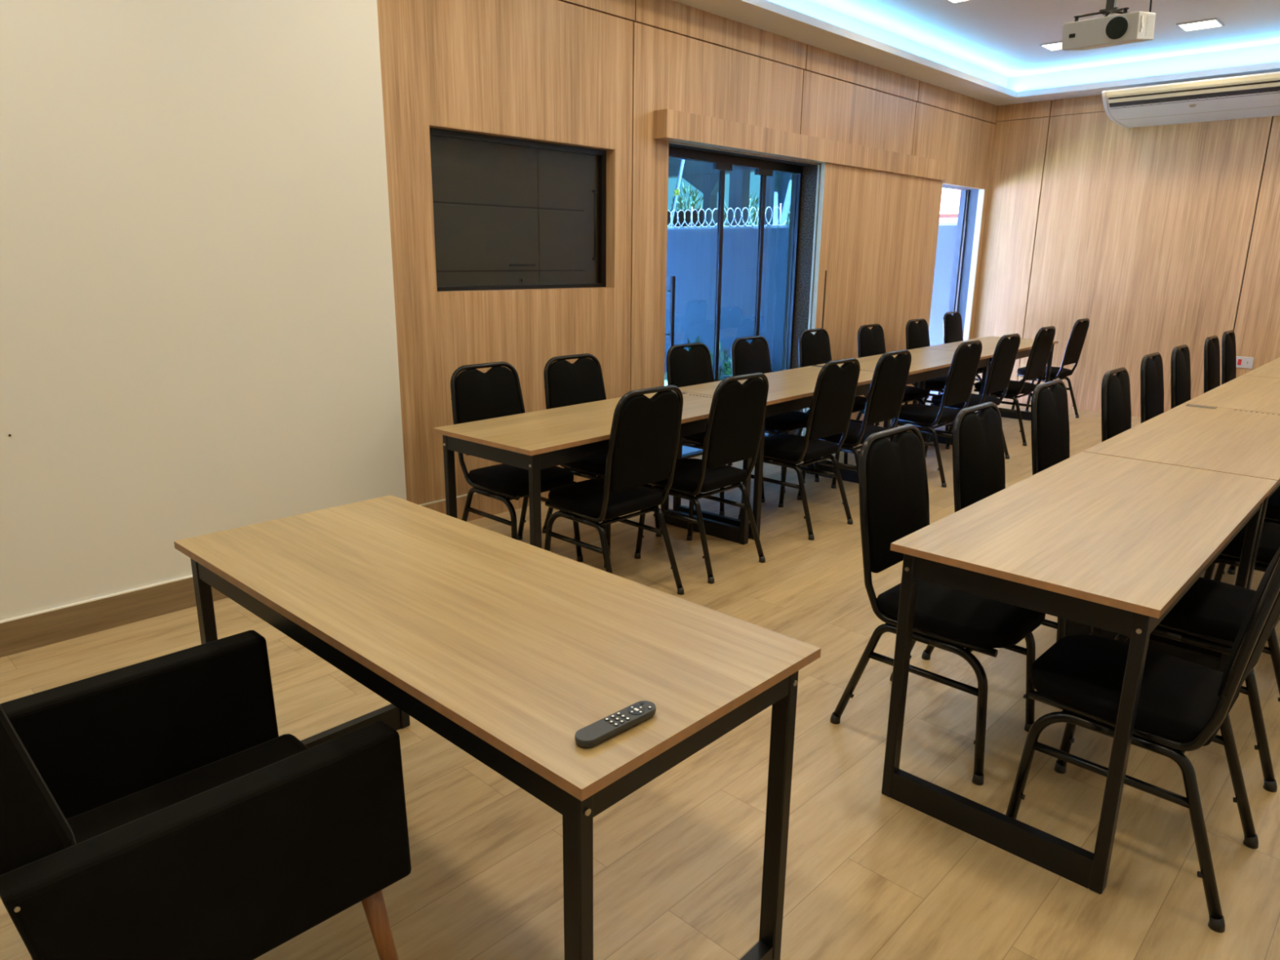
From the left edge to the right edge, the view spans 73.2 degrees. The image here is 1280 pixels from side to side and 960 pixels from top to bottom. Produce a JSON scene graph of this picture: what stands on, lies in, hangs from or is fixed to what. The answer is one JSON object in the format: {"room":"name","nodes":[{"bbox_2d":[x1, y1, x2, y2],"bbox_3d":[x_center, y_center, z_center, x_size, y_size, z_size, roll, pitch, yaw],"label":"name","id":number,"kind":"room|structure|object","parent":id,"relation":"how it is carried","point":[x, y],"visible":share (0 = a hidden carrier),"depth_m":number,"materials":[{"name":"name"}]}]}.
{"room":"conference room","nodes":[
{"label":"conference room","id":0,"kind":"room"},
{"bbox_2d":[0,0,406,620],"bbox_3d":[-2.491,-0.793,2.840,0.223,2.980,3.610,14,20,42],"label":"wall","id":1,"kind":"structure","parent":0,"point":[198,330],"depth_m":3.41,"materials":[{"name":"white paint"}]},
{"bbox_2d":[0,574,227,657],"bbox_3d":[-2.424,0.606,3.123,0.016,0.130,3.610,14,20,42],"label":"baseboard","id":2,"kind":"structure","parent":1,"relation":"attached to","point":[29,633],"depth_m":3.39,"materials":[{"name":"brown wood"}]},
{"bbox_2d":[0,396,1279,959],"bbox_3d":[1.741,0.630,4.169,5.520,0.350,10.830,14,20,42],"label":"floor","id":3,"kind":"structure","parent":0,"point":[678,860],"depth_m":2.35,"materials":[{"name":"brown wood"}]},
{"bbox_2d":[0,630,411,959],"bbox_3d":[-0.879,0.634,1.628,0.645,0.872,0.668,14,20,42],"label":"armchair","id":4,"kind":"object","parent":3,"relation":"on","point":[157,808],"visible":1,"depth_m":1.50,"materials":[{"name":"black fabric"}]},
{"bbox_2d":[173,494,821,959],"bbox_3d":[-0.426,0.601,2.010,1.515,0.750,0.622,14,20,41],"label":"table","id":5,"kind":"object","parent":3,"relation":"on","point":[505,648],"visible":0.91,"depth_m":1.68,"materials":[{"name":"brown wood"}]},
{"bbox_2d":[574,700,656,747],"bbox_3d":[-0.037,0.382,1.349,0.160,0.016,0.038,-13,20,-43],"label":"remote control","id":6,"kind":"object","parent":5,"relation":"on","point":[588,736],"visible":1,"depth_m":1.34,"materials":[{"name":"grey plastic"}]},
{"bbox_2d":[450,361,582,562],"bbox_3d":[-0.597,-0.066,4.157,0.518,0.950,0.433,14,20,42],"label":"banquet chair","id":7,"kind":"object","parent":3,"relation":"on","point":[476,395],"visible":0.69,"depth_m":4.12,"materials":[{"name":"black fabric"}]},
{"bbox_2d":[432,390,751,548],"bbox_3d":[-0.134,0.057,4.101,0.622,0.750,1.551,13,19,40],"label":"meeting table","id":8,"kind":"object","parent":3,"relation":"on","point":[533,442],"visible":0.47,"depth_m":3.65,"materials":[{"name":"brown wood"}]},
{"bbox_2d":[542,353,661,537],"bbox_3d":[-0.199,-0.164,4.550,0.518,0.950,0.433,14,20,42],"label":"banquet chair","id":9,"kind":"object","parent":3,"relation":"on","point":[566,383],"visible":0.4,"depth_m":4.54,"materials":[{"name":"black fabric"}]},
{"bbox_2d":[544,385,684,595],"bbox_3d":[-0.125,0.041,3.768,0.518,0.950,0.433,14,20,42],"label":"banquet chair","id":10,"kind":"object","parent":3,"relation":"on","point":[643,443],"visible":0.96,"depth_m":3.61,"materials":[{"name":"black fabric"}]},
{"bbox_2d":[634,372,768,583],"bbox_3d":[0.299,-0.062,4.183,0.518,0.950,0.433,14,20,42],"label":"banquet chair","id":11,"kind":"object","parent":3,"relation":"on","point":[735,420],"visible":0.91,"depth_m":4.02,"materials":[{"name":"black fabric"}]},
{"bbox_2d":[666,342,764,515],"bbox_3d":[0.457,-0.331,5.220,0.518,0.950,0.433,14,20,42],"label":"banquet chair","id":12,"kind":"object","parent":3,"relation":"on","point":[693,366],"visible":0.34,"depth_m":5.21,"materials":[{"name":"black fabric"}]},
{"bbox_2d":[727,335,819,493],"bbox_3d":[0.896,-0.456,5.716,0.518,0.950,0.433,14,20,42],"label":"banquet chair","id":13,"kind":"object","parent":3,"relation":"on","point":[747,357],"visible":0.48,"depth_m":5.67,"materials":[{"name":"black fabric"}]},
{"bbox_2d":[672,364,890,539],"bbox_3d":[0.908,-0.228,5.240,0.622,0.750,1.571,13,19,40],"label":"meeting table","id":14,"kind":"object","parent":3,"relation":"on","point":[789,390],"visible":0.3,"depth_m":4.82,"materials":[{"name":"black"}]},
{"bbox_2d":[737,357,860,540],"bbox_3d":[0.889,-0.220,4.812,0.518,0.950,0.433,14,20,42],"label":"banquet chair","id":15,"kind":"object","parent":3,"relation":"on","point":[831,407],"visible":0.92,"depth_m":4.65,"materials":[{"name":"black fabric"}]},
{"bbox_2d":[796,328,874,464],"bbox_3d":[1.460,-0.625,6.388,0.518,0.950,0.433,14,20,42],"label":"banquet chair","id":16,"kind":"object","parent":3,"relation":"on","point":[813,349],"visible":0.38,"depth_m":6.37,"materials":[{"name":"black fabric"}]},
{"bbox_2d":[796,349,911,500],"bbox_3d":[1.308,-0.330,5.252,0.518,0.950,0.433,14,20,42],"label":"banquet chair","id":17,"kind":"object","parent":3,"relation":"on","point":[886,391],"visible":0.72,"depth_m":5.06,"materials":[{"name":"black fabric"}]},
{"bbox_2d":[856,324,928,445],"bbox_3d":[2.019,-0.750,6.893,0.518,0.950,0.433,14,20,42],"label":"banquet chair","id":18,"kind":"object","parent":3,"relation":"on","point":[871,342],"visible":0.43,"depth_m":6.86,"materials":[{"name":"black fabric"}]},
{"bbox_2d":[817,347,993,470],"bbox_3d":[1.984,-0.523,6.416,0.623,0.750,1.651,13,19,40],"label":"meeting table","id":19,"kind":"object","parent":3,"relation":"on","point":[926,364],"visible":0.34,"depth_m":6.23,"materials":[{"name":"black"}]},
{"bbox_2d":[897,318,948,431],"bbox_3d":[2.609,-0.919,7.565,0.518,0.950,0.433,14,20,42],"label":"banquet chair","id":20,"kind":"object","parent":3,"relation":"on","point":[917,334],"visible":0.43,"depth_m":7.51,"materials":[{"name":"black fabric"}]},
{"bbox_2d":[888,340,982,487],"bbox_3d":[1.988,-0.492,5.905,0.518,0.950,0.433,14,20,42],"label":"banquet chair","id":21,"kind":"object","parent":3,"relation":"on","point":[962,374],"visible":0.81,"depth_m":5.73,"materials":[{"name":"black fabric"}]},
{"bbox_2d":[830,423,1045,785],"bbox_3d":[0.957,0.340,2.674,0.518,0.950,0.433,14,20,42],"label":"banquet chair","id":22,"kind":"object","parent":3,"relation":"on","point":[894,492],"visible":0.82,"depth_m":2.62,"materials":[{"name":"black fabric"}]},
{"bbox_2d":[937,311,982,394],"bbox_3d":[3.330,-1.205,8.691,0.518,0.950,0.433,14,20,42],"label":"banquet chair","id":23,"kind":"object","parent":3,"relation":"on","point":[953,331],"visible":0.45,"depth_m":8.67,"materials":[{"name":"black fabric"}]},
{"bbox_2d":[924,333,1020,458],"bbox_3d":[2.487,-0.631,6.457,0.518,0.950,0.433,14,20,42],"label":"banquet chair","id":24,"kind":"object","parent":3,"relation":"on","point":[1002,362],"visible":0.72,"depth_m":6.28,"materials":[{"name":"black fabric"}]},
{"bbox_2d":[918,336,1058,433],"bbox_3d":[3.066,-0.819,7.598,0.623,0.750,1.591,13,19,40],"label":"meeting table","id":25,"kind":"object","parent":3,"relation":"on","point":[989,343],"visible":0.38,"depth_m":7.56,"materials":[{"name":"black"}]},
{"bbox_2d":[921,401,1099,660],"bbox_3d":[1.405,0.227,3.128,0.518,0.950,0.433,14,20,42],"label":"banquet chair","id":26,"kind":"object","parent":3,"relation":"on","point":[977,441],"visible":0.41,"depth_m":3.12,"materials":[{"name":"black fabric"}]},
{"bbox_2d":[973,325,1055,445],"bbox_3d":[3.105,-0.819,7.203,0.518,0.950,0.433,14,20,42],"label":"banquet chair","id":27,"kind":"object","parent":3,"relation":"on","point":[1038,357],"visible":0.73,"depth_m":7.02,"materials":[{"name":"black fabric"}]},
{"bbox_2d":[1031,379,1069,475],"bbox_3d":[1.971,0.068,3.761,0.518,0.950,0.433,14,20,42],"label":"banquet chair","id":28,"kind":"object","parent":3,"relation":"on","point":[1050,422],"visible":0.3,"depth_m":3.75,"materials":[{"name":"black fabric"}]},
{"bbox_2d":[1011,318,1089,417],"bbox_3d":[3.899,-1.068,8.191,0.518,0.950,0.433,14,20,42],"label":"banquet chair","id":29,"kind":"object","parent":3,"relation":"on","point":[1075,344],"visible":0.73,"depth_m":8.03,"materials":[{"name":"black fabric"}]},
{"bbox_2d":[881,451,1277,894],"bbox_3d":[1.409,0.446,2.684,0.622,0.750,1.558,14,20,41],"label":"meeting table","id":30,"kind":"object","parent":3,"relation":"on","point":[1112,544],"visible":0.89,"depth_m":2.27,"materials":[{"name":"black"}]},
{"bbox_2d":[1101,367,1131,441],"bbox_3d":[2.521,-0.047,4.227,0.518,0.950,0.433,14,20,42],"label":"banquet chair","id":31,"kind":"object","parent":3,"relation":"on","point":[1116,408],"visible":0.31,"depth_m":4.20,"materials":[{"name":"black fabric"}]},
{"bbox_2d":[1005,546,1279,933],"bbox_3d":[1.283,0.482,2.146,0.518,0.950,0.433,14,20,42],"label":"banquet chair","id":32,"kind":"object","parent":3,"relation":"on","point":[1183,704],"visible":0.94,"depth_m":2.07,"materials":[{"name":"black fabric"}]},
{"bbox_2d":[1140,351,1164,423],"bbox_3d":[3.142,-0.234,4.970,0.518,0.950,0.433,14,20,42],"label":"banquet chair","id":33,"kind":"object","parent":3,"relation":"on","point":[1152,384],"visible":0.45,"depth_m":4.94,"materials":[{"name":"black fabric"}]},
{"bbox_2d":[1170,344,1191,408],"bbox_3d":[3.614,-0.356,5.457,0.518,0.950,0.433,14,20,42],"label":"banquet chair","id":34,"kind":"object","parent":3,"relation":"on","point":[1180,374],"visible":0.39,"depth_m":5.42,"materials":[{"name":"black fabric"}]},
{"bbox_2d":[1083,403,1279,657],"bbox_3d":[2.504,0.163,3.816,0.623,0.750,1.624,14,20,41],"label":"meeting table","id":35,"kind":"object","parent":3,"relation":"on","point":[1220,439],"visible":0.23,"depth_m":3.50,"materials":[{"name":"black"}]},
{"bbox_2d":[1185,404,1217,408],"bbox_3d":[2.873,-0.376,4.406,0.130,0.003,0.060,14,20,41],"label":"cable cover","id":36,"kind":"object","parent":35,"relation":"on","point":[1188,405],"visible":1,"depth_m":4.40,"materials":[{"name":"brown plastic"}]},
{"bbox_2d":[1115,577,1279,792],"bbox_3d":[1.785,0.352,2.665,0.518,0.950,0.433,14,20,42],"label":"banquet chair","id":37,"kind":"object","parent":3,"relation":"on","point":[1211,615],"visible":0.33,"depth_m":2.56,"materials":[{"name":"black fabric"}]},
{"bbox_2d":[1204,335,1220,393],"bbox_3d":[4.293,-0.536,6.177,0.518,0.950,0.433,14,20,42],"label":"banquet chair","id":38,"kind":"object","parent":3,"relation":"on","point":[1211,344],"visible":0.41,"depth_m":6.14,"materials":[{"name":"black fabric"}]},
{"bbox_2d":[1221,329,1235,385],"bbox_3d":[4.764,-0.665,6.690,0.518,0.950,0.433,14,20,42],"label":"banquet chair","id":39,"kind":"object","parent":3,"relation":"on","point":[1228,341],"visible":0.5,"depth_m":6.65,"materials":[{"name":"black fabric"}]},
{"bbox_2d":[1184,375,1279,487],"bbox_3d":[3.621,-0.126,4.971,0.623,0.750,1.624,14,20,41],"label":"meeting table","id":40,"kind":"object","parent":3,"relation":"on","point":[1246,393],"visible":0.37,"depth_m":4.78,"materials":[{"name":"black"}]},
{"bbox_2d":[1203,521,1279,578],"bbox_3d":[2.429,0.197,3.289,0.518,0.950,0.433,14,20,42],"label":"banquet chair","id":41,"kind":"object","parent":3,"relation":"on","point":[1269,542],"visible":0.3,"depth_m":3.23,"materials":[{"name":"black fabric"}]},
{"bbox_2d":[1213,487,1279,581],"bbox_3d":[2.913,0.074,3.780,0.518,0.950,0.433,14,20,42],"label":"banquet chair","id":42,"kind":"object","parent":3,"relation":"on","point":[1272,514],"visible":0.21,"depth_m":3.74,"materials":[{"name":"black fabric"}]},
{"bbox_2d":[1242,357,1279,377],"bbox_3d":[4.720,-0.410,6.107,0.623,0.750,1.568,14,20,41],"label":"meeting table","id":43,"kind":"object","parent":3,"relation":"on","point":[1271,369],"visible":0.05,"depth_m":5.89,"materials":[{"name":"black"}]},
{"bbox_2d":[377,0,997,504],"bbox_3d":[-0.085,-1.537,5.554,0.282,3.700,10.800,14,20,42],"label":"wall","id":44,"kind":"structure","parent":0,"point":[595,74],"depth_m":5.10,"materials":[{"name":"brown wood"}]},
{"bbox_2d":[418,492,478,506],"bbox_3d":[-0.573,-0.017,5.241,0.014,0.007,2.135,14,20,42],"label":"trim","id":45,"kind":"structure","parent":44,"relation":"attached to","point":[465,495],"depth_m":4.71,"materials":[{"name":"brown wood"}]},
{"bbox_2d":[423,475,597,521],"bbox_3d":[-0.574,0.059,5.261,0.013,0.150,2.135,14,20,42],"label":"baseboard","id":46,"kind":"structure","parent":44,"relation":"attached to","point":[487,504],"depth_m":4.92,"materials":[{"name":"brown wood"}]},
{"bbox_2d":[429,127,606,291],"bbox_3d":[-0.674,-1.500,4.886,0.056,0.813,1.290,14,20,42],"label":"television screen","id":47,"kind":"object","parent":44,"relation":"in","point":[515,217],"depth_m":4.88,"materials":[{"name":"black glass"}]},
{"bbox_2d":[664,146,803,458],"bbox_3d":[0.662,-1.286,6.481,0.095,2.164,1.753,14,20,42],"label":"door","id":48,"kind":"structure","parent":44,"relation":"in","point":[734,222],"depth_m":6.42,"materials":[{"name":"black glass"}]},
{"bbox_2d":[653,108,949,181],"bbox_3d":[1.481,-2.544,6.696,0.110,0.163,3.920,14,20,42],"label":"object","id":49,"kind":"structure","parent":44,"relation":"attached to","point":[669,125],"depth_m":6.15,"materials":[{"name":"brown wood"}]},
{"bbox_2d":[804,162,942,434],"bbox_3d":[2.106,-1.587,7.622,0.036,2.178,2.033,14,20,42],"label":"door","id":50,"kind":"structure","parent":44,"relation":"in","point":[877,230],"depth_m":7.38,"materials":[{"name":"brown wood"}]},
{"bbox_2d":[942,190,969,394],"bbox_3d":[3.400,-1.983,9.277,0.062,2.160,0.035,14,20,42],"label":"door","id":51,"kind":"structure","parent":44,"relation":"in","point":[962,224],"depth_m":9.15,"materials":[{"name":"black metal"}]},
{"bbox_2d":[671,0,1279,105],"bbox_3d":[1.779,-2.577,3.331,5.520,0.320,10.830,14,20,42],"label":"ceiling","id":52,"kind":"structure","parent":0,"point":[990,51],"depth_m":6.83,"materials":[{"name":"white paint"}]},
{"bbox_2d":[946,0,970,4],"bbox_3d":[2.188,-3.281,5.828,0.260,0.012,0.260,14,20,42],"label":"recessed light","id":53,"kind":"object","parent":52,"relation":"in","point":[953,2],"visible":1,"depth_m":5.95,"materials":[{"name":"beige plastic"}]},
{"bbox_2d":[949,0,965,2],"bbox_3d":[2.188,-3.282,5.827,0.236,0.008,0.236,14,20,42],"label":"diffuser","id":54,"kind":"object","parent":53,"relation":"attached to","point":[950,1],"depth_m":5.95,"materials":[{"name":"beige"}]},
{"bbox_2d":[1039,40,1062,51],"bbox_3d":[3.502,-3.613,7.159,0.260,0.012,0.260,14,20,42],"label":"recessed light","id":55,"kind":"object","parent":52,"relation":"in","point":[1055,46],"visible":0.51,"depth_m":7.17,"materials":[{"name":"grey plastic"}]},
{"bbox_2d":[1043,42,1062,50],"bbox_3d":[3.502,-3.614,7.158,0.236,0.008,0.236,14,20,42],"label":"diffuser","id":56,"kind":"object","parent":55,"relation":"attached to","point":[1050,46],"depth_m":7.18,"materials":[{"name":"beige plastic"}]},
{"bbox_2d":[1061,0,1155,50],"bbox_3d":[2.008,-2.263,3.592,0.303,0.854,0.250,14,20,42],"label":"projector","id":57,"kind":"object","parent":52,"relation":"hanging from","point":[1125,28],"visible":1,"depth_m":3.62,"materials":[{"name":"grey plastic"}]},
{"bbox_2d":[1145,14,1154,35],"bbox_3d":[2.140,-1.908,3.615,0.002,0.076,0.095,14,29,42],"label":"vent","id":58,"kind":"object","parent":57,"relation":"attached to","point":[1149,19],"depth_m":3.61,"materials":[{"name":"grey plastic"}]},
{"bbox_2d":[1176,17,1224,31],"bbox_3d":[4.224,-3.430,6.491,0.260,0.012,0.260,14,20,42],"label":"recessed light","id":59,"kind":"object","parent":52,"relation":"in","point":[1213,22],"visible":1,"depth_m":6.48,"materials":[{"name":"beige plastic"}]},
{"bbox_2d":[1179,20,1221,31],"bbox_3d":[4.224,-3.431,6.491,0.236,0.008,0.236,14,20,42],"label":"diffuser","id":60,"kind":"object","parent":59,"relation":"attached to","point":[1197,24],"depth_m":6.48,"materials":[{"name":"beige plastic"}]},
{"bbox_2d":[971,94,1279,417],"bbox_3d":[5.444,-2.037,7.519,5.420,3.200,0.120,14,20,42],"label":"wall","id":61,"kind":"structure","parent":0,"point":[1164,237],"depth_m":8.19,"materials":[{"name":"brown wood"}]},
{"bbox_2d":[1102,71,1279,128],"bbox_3d":[4.829,-3.211,7.160,1.600,0.320,0.824,14,20,42],"label":"air conditioner","id":62,"kind":"object","parent":61,"relation":"attached to","point":[1251,95],"visible":1,"depth_m":7.13,"materials":[{"name":"grey plastic"}]},
{"bbox_2d":[1108,80,1279,109],"bbox_3d":[4.604,-3.117,6.943,1.510,0.078,0.102,14,20,42],"label":"outlet","id":63,"kind":"object","parent":62,"relation":"attached to","point":[1233,90],"depth_m":7.01,"materials":[{"name":"white plastic"}]},
{"bbox_2d":[1235,355,1253,368],"bbox_3d":[5.405,-1.053,7.708,0.136,0.100,0.014,14,20,42],"label":"wall socket","id":64,"kind":"object","parent":61,"relation":"attached to","point":[1241,362],"visible":0.87,"depth_m":7.70,"materials":[{"name":"grey plastic"}]},
{"label":"outside","id":65,"kind":"structure","parent":0,"visible":0},
{"bbox_3d":[4.935,-5.695,29.393,25.810,0.200,70.000,14,20,42],"label":"ground","id":66,"kind":"structure","parent":65,"visible":0},
{"bbox_2d":[928,222,957,396],"bbox_3d":[-0.545,-3.006,14.171,13.200,2.172,0.160,14,20,42],"label":"wall","id":67,"kind":"structure","parent":66,"relation":"on","point":[946,239],"depth_m":10.16,"materials":[{"name":"grey paint"}]},
{"bbox_2d":[938,189,960,222],"bbox_3d":[7.138,-3.872,15.801,4.600,3.200,3.430,14,20,42],"label":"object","id":68,"kind":"structure","parent":66,"relation":"on","point":[949,206],"depth_m":15.74,"materials":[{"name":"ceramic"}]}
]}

